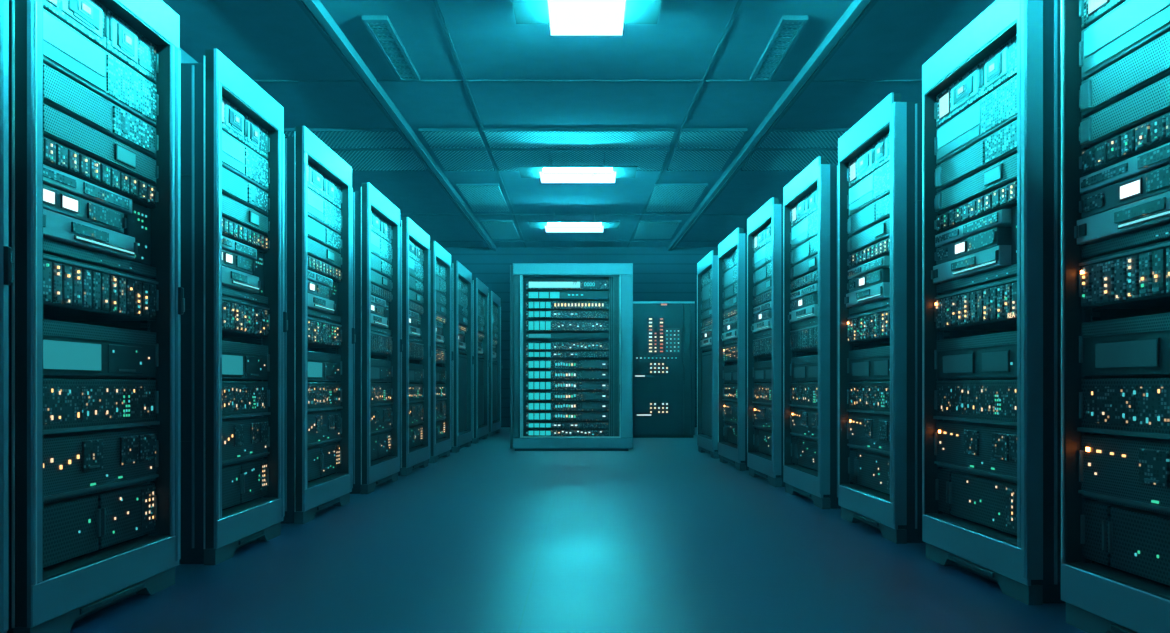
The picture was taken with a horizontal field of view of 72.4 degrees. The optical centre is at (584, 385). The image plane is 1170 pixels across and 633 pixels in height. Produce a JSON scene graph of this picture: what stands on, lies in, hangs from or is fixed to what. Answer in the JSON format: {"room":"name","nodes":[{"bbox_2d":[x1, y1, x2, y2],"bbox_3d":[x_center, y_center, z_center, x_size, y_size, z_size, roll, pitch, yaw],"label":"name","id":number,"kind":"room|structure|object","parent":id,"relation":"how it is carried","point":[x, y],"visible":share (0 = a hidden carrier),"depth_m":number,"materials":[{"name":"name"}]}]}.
{"room":"server room","nodes":[
{"label":"server room","id":0,"kind":"room"},
{"bbox_2d":[179,47,285,136],"bbox_3d":[-3.000,-0.865,5.800,0.100,3.200,16.800,0,0,0],"label":"wall","id":1,"kind":"structure","parent":0,"point":[185,58],"depth_m":5.91,"materials":[{"name":"paint"}]},
{"bbox_2d":[69,427,1086,632],"bbox_3d":[0.000,0.795,5.850,6.100,0.120,16.900,0,0,0],"label":"floor","id":2,"kind":"structure","parent":0,"point":[658,535],"depth_m":3.28,"materials":[{"name":"concrete"}]},
{"bbox_2d":[0,0,13,632],"bbox_3d":[-1.980,-0.323,1.730,0.946,2.115,0.787,0,0,1],"label":"rack","id":3,"kind":"object","parent":2,"relation":"on","point":[6,252],"visible":1,"depth_m":2.09,"materials":[{"name":"metal"}]},
{"bbox_2d":[7,0,184,632],"bbox_3d":[-1.963,-0.323,2.599,0.946,2.115,0.778,0,0,1],"label":"rack","id":4,"kind":"object","parent":2,"relation":"on","point":[97,300],"visible":1,"depth_m":2.54,"materials":[{"name":"metal"}]},
{"bbox_2d":[43,164,131,213],"bbox_3d":[-1.811,-0.618,2.512,0.513,0.050,0.509,0,0,0],"label":"switch","id":5,"kind":"object","parent":4,"relation":"attached to","point":[61,179],"depth_m":2.51,"materials":[{"name":"white paint"}]},
{"bbox_2d":[179,48,287,564],"bbox_3d":[-1.944,-0.323,3.622,0.946,2.115,0.692,0,0,1],"label":"rack","id":6,"kind":"object","parent":2,"relation":"on","point":[234,322],"visible":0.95,"depth_m":3.48,"materials":[{"name":"metal"}]},
{"bbox_2d":[222,236,256,259],"bbox_3d":[-1.792,-0.618,3.545,0.512,0.050,0.444,0,0,0],"label":"switch","id":7,"kind":"object","parent":6,"relation":"attached to","point":[236,246],"depth_m":3.57,"materials":[{"name":"white paint"}]},
{"bbox_2d":[281,126,355,523],"bbox_3d":[-1.925,-0.323,4.652,0.946,2.115,0.812,0,0,1],"label":"rack","id":8,"kind":"object","parent":2,"relation":"on","point":[320,337],"visible":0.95,"depth_m":4.56,"materials":[{"name":"metal"}]},
{"bbox_2d":[308,270,332,287],"bbox_3d":[-1.773,-0.618,4.561,0.513,0.050,0.535,0,0,0],"label":"switch","id":9,"kind":"object","parent":8,"relation":"attached to","point":[319,278],"depth_m":4.61,"materials":[{"name":"white paint"}]},
{"bbox_2d":[350,182,402,493],"bbox_3d":[-1.902,-0.323,5.847,0.946,2.115,0.842,0,0,1],"label":"rack","id":10,"kind":"object","parent":2,"relation":"on","point":[378,346],"visible":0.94,"depth_m":5.76,"materials":[{"name":"metal"}]},
{"bbox_2d":[371,295,385,306],"bbox_3d":[-1.750,-0.618,5.752,0.514,0.050,0.558,0,0,0],"label":"switch","id":11,"kind":"object","parent":10,"relation":"attached to","point":[376,300],"depth_m":5.82,"materials":[{"name":"white paint"}]},
{"bbox_2d":[398,217,431,475],"bbox_3d":[-1.882,-0.323,6.947,0.946,2.115,0.842,0,0,1],"label":"rack","id":12,"kind":"object","parent":2,"relation":"on","point":[416,353],"visible":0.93,"depth_m":6.95,"materials":[{"name":"metal"}]},
{"bbox_2d":[409,310,418,318],"bbox_3d":[-1.730,-0.618,6.852,0.514,0.050,0.558,0,0,0],"label":"switch","id":13,"kind":"object","parent":12,"relation":"attached to","point":[413,314],"depth_m":6.93,"materials":[{"name":"white paint"}]},
{"bbox_2d":[428,241,453,462],"bbox_3d":[-1.862,-0.323,8.012,0.946,2.115,0.832,0,0,1],"label":"rack","id":14,"kind":"object","parent":2,"relation":"on","point":[442,357],"visible":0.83,"depth_m":8.05,"materials":[{"name":"metal"}]},
{"bbox_2d":[436,321,442,327],"bbox_3d":[-1.710,-0.618,7.918,0.514,0.050,0.550,0,0,0],"label":"switch","id":15,"kind":"object","parent":14,"relation":"attached to","point":[439,324],"depth_m":8.02,"materials":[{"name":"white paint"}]},
{"bbox_2d":[450,261,473,452],"bbox_3d":[-1.838,-0.323,9.297,0.946,2.115,0.982,0,0,1],"label":"rack","id":16,"kind":"object","parent":2,"relation":"on","point":[463,360],"visible":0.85,"depth_m":9.31,"materials":[{"name":"metal"}]},
{"bbox_2d":[471,278,489,443],"bbox_3d":[-1.811,-0.323,10.707,0.946,2.115,1.002,0,0,1],"label":"rack","id":17,"kind":"object","parent":2,"relation":"on","point":[480,299],"visible":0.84,"depth_m":10.72,"materials":[{"name":"metal"}]},
{"bbox_2d":[487,291,501,436],"bbox_3d":[-1.785,-0.323,12.107,0.946,2.115,1.002,0,0,1],"label":"rack","id":18,"kind":"object","parent":2,"relation":"on","point":[495,367],"visible":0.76,"depth_m":12.25,"materials":[{"name":"metal"}]},
{"bbox_2d":[510,263,632,450],"bbox_3d":[-0.152,-0.324,9.435,1.384,2.118,0.930,0,0,0],"label":"tall cabinet","id":19,"kind":"object","parent":2,"relation":"on","point":[571,324],"visible":1,"depth_m":9.05,"materials":[{"name":"metal"}]},
{"bbox_2d":[633,301,694,437],"bbox_3d":[0.880,-0.230,11.695,1.340,1.930,0.809,0,0,0],"label":"tall cabinet","id":20,"kind":"object","parent":2,"relation":"on","point":[663,331],"visible":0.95,"depth_m":11.30,"materials":[{"name":"metal"}]},
{"bbox_2d":[697,250,719,458],"bbox_3d":[1.734,-0.323,8.556,0.926,2.115,0.922,0,0,-2],"label":"rack","id":21,"kind":"object","parent":2,"relation":"on","point":[707,268],"visible":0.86,"depth_m":8.61,"materials":[{"name":"metal"}]},
{"bbox_2d":[701,325,711,332],"bbox_3d":[1.566,-0.618,8.671,0.524,0.050,0.647,0,0,0],"label":"switch","id":22,"kind":"object","parent":21,"relation":"attached to","point":[704,328],"depth_m":8.70,"materials":[{"name":"white paint"}]},
{"bbox_2d":[718,228,748,470],"bbox_3d":[1.773,-0.323,7.386,0.926,2.115,0.902,0,0,-2],"label":"rack","id":23,"kind":"object","parent":2,"relation":"on","point":[732,251],"visible":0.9,"depth_m":7.34,"materials":[{"name":"metal"}]},
{"bbox_2d":[723,315,736,324],"bbox_3d":[1.605,-0.618,7.498,0.524,0.050,0.632,0,0,0],"label":"switch","id":24,"kind":"object","parent":23,"relation":"attached to","point":[728,319],"depth_m":7.49,"materials":[{"name":"white paint"}]},
{"bbox_2d":[747,197,784,486],"bbox_3d":[1.812,-0.323,6.226,0.926,2.115,0.822,0,0,-2],"label":"rack","id":25,"kind":"object","parent":2,"relation":"on","point":[765,226],"visible":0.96,"depth_m":6.21,"materials":[{"name":"metal"}]},
{"bbox_2d":[753,301,771,313],"bbox_3d":[1.645,-0.618,6.329,0.522,0.050,0.571,0,0,0],"label":"switch","id":26,"kind":"object","parent":25,"relation":"attached to","point":[762,307],"depth_m":6.30,"materials":[{"name":"white paint"}]},
{"bbox_2d":[783,156,840,508],"bbox_3d":[1.848,-0.323,5.176,0.926,2.115,0.802,0,0,-2],"label":"rack","id":27,"kind":"object","parent":2,"relation":"on","point":[810,200],"visible":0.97,"depth_m":5.07,"materials":[{"name":"metal"}]},
{"bbox_2d":[791,283,817,299],"bbox_3d":[1.680,-0.618,5.276,0.521,0.050,0.556,0,0,0],"label":"switch","id":28,"kind":"object","parent":27,"relation":"attached to","point":[806,290],"depth_m":5.23,"materials":[{"name":"white paint"}]},
{"bbox_2d":[838,92,925,543],"bbox_3d":[1.884,-0.323,4.109,0.926,2.115,0.757,0,0,-2],"label":"rack","id":29,"kind":"object","parent":2,"relation":"on","point":[880,156],"visible":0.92,"depth_m":3.98,"materials":[{"name":"metal"}]},
{"bbox_2d":[848,256,889,278],"bbox_3d":[1.716,-0.618,4.203,0.520,0.050,0.522,0,0,0],"label":"rack server","id":30,"kind":"object","parent":29,"relation":"attached to","point":[864,268],"depth_m":4.15,"materials":[{"name":"teal metal"}]},
{"bbox_2d":[922,0,1065,604],"bbox_3d":[1.919,-0.323,3.071,0.926,2.115,0.772,0,0,-2],"label":"rack","id":31,"kind":"object","parent":2,"relation":"on","point":[991,96],"visible":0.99,"depth_m":2.95,"materials":[{"name":"metal"}]},
{"bbox_2d":[935,209,1010,246],"bbox_3d":[1.752,-0.618,3.167,0.521,0.050,0.533,0,0,0],"label":"rack server","id":32,"kind":"object","parent":31,"relation":"attached to","point":[988,220],"depth_m":3.10,"materials":[{"name":"teal metal"}]},
{"bbox_2d":[1061,0,1169,632],"bbox_3d":[1.951,-0.323,2.113,0.926,2.115,0.796,0,0,-2],"label":"rack","id":33,"kind":"object","parent":2,"relation":"on","point":[1115,54],"visible":1,"depth_m":2.32,"materials":[{"name":"metal"}]},
{"bbox_2d":[1079,223,1086,236],"bbox_3d":[1.516,-0.474,2.436,0.007,0.035,0.028,0,0,-2],"label":"switch","id":34,"kind":"object","parent":33,"relation":"attached to","point":[1082,226],"depth_m":2.43,"materials":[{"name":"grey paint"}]},
{"bbox_2d":[1080,142,1169,193],"bbox_3d":[1.784,-0.618,2.212,0.521,0.050,0.552,0,0,0],"label":"rack server","id":35,"kind":"object","parent":33,"relation":"attached to","point":[1153,157],"depth_m":2.27,"materials":[{"name":"teal metal"}]},
{"bbox_2d":[162,0,995,246],"bbox_3d":[0.000,-2.525,5.850,6.100,0.120,16.900,0,0,0],"label":"ceiling","id":36,"kind":"structure","parent":0,"point":[265,39],"depth_m":6.35,"materials":[{"name":"paint"}]},
{"bbox_2d":[284,128,410,148],"bbox_3d":[-2.350,-2.450,7.930,1.124,0.028,0.564,0,0,0],"label":"ceiling panel","id":37,"kind":"object","parent":36,"relation":"attached to","point":[334,138],"visible":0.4,"depth_m":7.86,"materials":[{"name":"paint"}]},
{"bbox_2d":[331,149,426,170],"bbox_3d":[-2.350,-2.450,8.670,1.124,0.028,0.804,0,0,0],"label":"ceiling panel","id":38,"kind":"object","parent":36,"relation":"attached to","point":[358,159],"visible":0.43,"depth_m":8.63,"materials":[{"name":"paint"}]},
{"bbox_2d":[362,15,419,80],"bbox_3d":[-1.400,-2.450,5.850,0.170,0.029,1.060,0,0,0],"label":"ceiling vent","id":39,"kind":"object","parent":36,"relation":"in","point":[380,27],"visible":1,"depth_m":5.76,"materials":[{"name":"metal"}]},
{"bbox_2d":[295,0,495,250],"bbox_3d":[-1.746,-2.430,5.805,0.120,0.070,16.773,0,0,1],"label":"trim","id":40,"kind":"structure","parent":36,"relation":"attached to","point":[315,11],"depth_m":6.66,"materials":[{"name":"paint"}]},
{"bbox_2d":[418,128,485,148],"bbox_3d":[-1.305,-2.450,7.930,0.574,0.028,0.564,0,0,0],"label":"ceiling panel","id":41,"kind":"object","parent":36,"relation":"attached to","point":[437,138],"visible":1,"depth_m":7.89,"materials":[{"name":"paint"}]},
{"bbox_2d":[431,148,494,170],"bbox_3d":[-1.305,-2.450,8.670,0.574,0.028,0.804,0,0,0],"label":"ceiling panel","id":42,"kind":"object","parent":36,"relation":"attached to","point":[450,159],"visible":0.93,"depth_m":8.63,"materials":[{"name":"paint"}]},
{"bbox_2d":[433,0,526,247],"bbox_3d":[-0.964,-2.459,5.805,0.024,0.012,16.771,0,0,-1],"label":"trim","id":43,"kind":"structure","parent":36,"relation":"attached to","point":[436,4],"depth_m":6.69,"materials":[{"name":"paint"}]},
{"bbox_2d":[456,184,508,211],"bbox_3d":[-1.310,-2.450,10.469,0.524,0.028,1.462,0,0,0],"label":"ceiling panel","id":44,"kind":"object","parent":36,"relation":"attached to","point":[480,197],"visible":1,"depth_m":10.36,"materials":[{"name":"paint"}]},
{"bbox_2d":[481,220,519,238],"bbox_3d":[-1.310,-2.450,12.594,0.484,0.028,1.412,0,0,0],"label":"ceiling panel","id":45,"kind":"object","parent":36,"relation":"attached to","point":[497,229],"visible":1,"depth_m":12.48,"materials":[{"name":"paint"}]},
{"bbox_2d":[529,210,619,231],"bbox_3d":[-0.150,-2.337,11.300,1.260,0.254,0.444,0,0,0],"label":"ceiling lamp","id":46,"kind":"object","parent":36,"relation":"hanging from","point":[549,226],"visible":1,"depth_m":11.15,"materials":[{"name":"white plastic"}]},
{"bbox_2d":[545,226,603,231],"bbox_3d":[-0.150,-2.216,11.300,0.820,0.012,0.420,0,0,0],"label":"diffuser","id":47,"kind":"object","parent":46,"relation":"attached to","point":[548,228],"depth_m":11.23,"materials":[{"name":"white plastic"}]},
{"bbox_2d":[400,214,752,214],"bbox_3d":[0.000,-2.460,11.500,5.880,0.010,0.020,0,0,0],"label":"trim","id":48,"kind":"structure","parent":36,"relation":"attached to","point":[400,214],"depth_m":11.49,"materials":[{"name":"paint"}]},
{"bbox_2d":[518,153,637,182],"bbox_3d":[-0.075,-2.337,8.500,1.240,0.254,0.444,0,0,0],"label":"ceiling lamp","id":49,"kind":"object","parent":36,"relation":"hanging from","point":[547,174],"visible":0.94,"depth_m":8.40,"materials":[{"name":"white plastic"}]},
{"bbox_2d":[539,172,615,182],"bbox_3d":[-0.075,-2.216,8.500,0.800,0.012,0.420,0,0,0],"label":"diffuser","id":50,"kind":"object","parent":49,"relation":"attached to","point":[546,177],"depth_m":8.48,"materials":[{"name":"white plastic"}]},
{"bbox_2d":[436,241,721,241],"bbox_3d":[0.000,-2.460,13.600,5.880,0.010,0.020,0,0,0],"label":"trim","id":51,"kind":"structure","parent":36,"relation":"attached to","point":[436,241],"depth_m":13.59,"materials":[{"name":"paint"}]},
{"bbox_2d":[482,128,675,148],"bbox_3d":[-0.055,-2.450,7.930,1.854,0.028,0.564,0,0,0],"label":"ceiling panel","id":52,"kind":"object","parent":36,"relation":"attached to","point":[497,138],"visible":1,"depth_m":7.89,"materials":[{"name":"paint"}]},
{"bbox_2d":[490,149,668,170],"bbox_3d":[-0.055,-2.450,8.670,1.854,0.028,0.804,0,0,0],"label":"ceiling panel","id":53,"kind":"object","parent":36,"relation":"attached to","point":[506,159],"visible":0.79,"depth_m":8.55,"materials":[{"name":"paint"}]},
{"bbox_2d":[512,0,661,35],"bbox_3d":[0.010,-2.337,4.520,0.890,0.254,1.074,0,0,0],"label":"ceiling lamp","id":54,"kind":"object","parent":36,"relation":"hanging from","point":[564,17],"visible":1,"depth_m":4.84,"materials":[{"name":"white plastic"}]},
{"bbox_2d":[547,0,625,35],"bbox_3d":[0.010,-2.216,4.520,0.450,0.012,1.050,0,0,0],"label":"diffuser","id":55,"kind":"object","parent":54,"relation":"attached to","point":[566,17],"depth_m":4.80,"materials":[{"name":"white plastic"}]},
{"bbox_2d":[253,80,921,81],"bbox_3d":[0.000,-2.460,6.450,5.880,0.010,0.020,0,0,0],"label":"trim","id":56,"kind":"structure","parent":36,"relation":"attached to","point":[253,80],"depth_m":6.45,"materials":[{"name":"paint"}]},
{"bbox_2d":[634,220,680,238],"bbox_3d":[1.120,-2.450,12.594,0.624,0.028,1.412,0,0,0],"label":"ceiling panel","id":57,"kind":"object","parent":36,"relation":"attached to","point":[647,229],"visible":1,"depth_m":12.48,"materials":[{"name":"paint"}]},
{"bbox_2d":[646,184,707,211],"bbox_3d":[1.170,-2.450,10.469,0.644,0.028,1.462,0,0,0],"label":"ceiling panel","id":58,"kind":"object","parent":36,"relation":"attached to","point":[665,197],"visible":1,"depth_m":10.36,"materials":[{"name":"paint"}]},
{"bbox_2d":[626,0,742,247],"bbox_3d":[0.972,-2.459,5.805,0.024,0.012,16.777,0,0,-2],"label":"trim","id":59,"kind":"structure","parent":36,"relation":"attached to","point":[739,2],"depth_m":6.73,"materials":[{"name":"paint"}]},
{"bbox_2d":[667,149,734,170],"bbox_3d":[1.240,-2.450,8.670,0.624,0.028,0.804,0,0,0],"label":"ceiling panel","id":60,"kind":"object","parent":36,"relation":"attached to","point":[682,159],"visible":0.93,"depth_m":8.63,"materials":[{"name":"paint"}]},
{"bbox_2d":[675,128,746,148],"bbox_3d":[1.240,-2.450,7.930,0.624,0.028,0.564,0,0,0],"label":"ceiling panel","id":61,"kind":"object","parent":36,"relation":"attached to","point":[690,138],"visible":1,"depth_m":7.89,"materials":[{"name":"paint"}]},
{"bbox_2d":[668,0,877,250],"bbox_3d":[1.757,-2.430,5.805,0.120,0.070,16.780,0,0,-2],"label":"trim","id":62,"kind":"structure","parent":36,"relation":"attached to","point":[856,12],"depth_m":6.67,"materials":[{"name":"paint"}]},
{"bbox_2d":[750,15,807,80],"bbox_3d":[1.400,-2.450,5.850,0.170,0.029,1.060,0,0,0],"label":"ceiling vent","id":63,"kind":"object","parent":36,"relation":"in","point":[789,27],"visible":1,"depth_m":5.76,"materials":[{"name":"metal"}]},
{"bbox_2d":[741,149,837,170],"bbox_3d":[2.340,-2.450,8.670,1.144,0.028,0.804,0,0,0],"label":"ceiling panel","id":64,"kind":"object","parent":36,"relation":"attached to","point":[761,159],"visible":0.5,"depth_m":8.63,"materials":[{"name":"paint"}]},
{"bbox_2d":[757,128,850,148],"bbox_3d":[2.340,-2.450,7.930,1.144,0.028,0.564,0,0,0],"label":"ceiling panel","id":65,"kind":"object","parent":36,"relation":"attached to","point":[778,138],"visible":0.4,"depth_m":7.89,"materials":[{"name":"paint"}]},
{"bbox_2d":[443,247,717,426],"bbox_3d":[0.000,-0.865,14.250,6.100,3.200,0.100,0,0,0],"label":"wall","id":66,"kind":"structure","parent":0,"point":[659,274],"depth_m":14.20,"materials":[{"name":"teal paint"}]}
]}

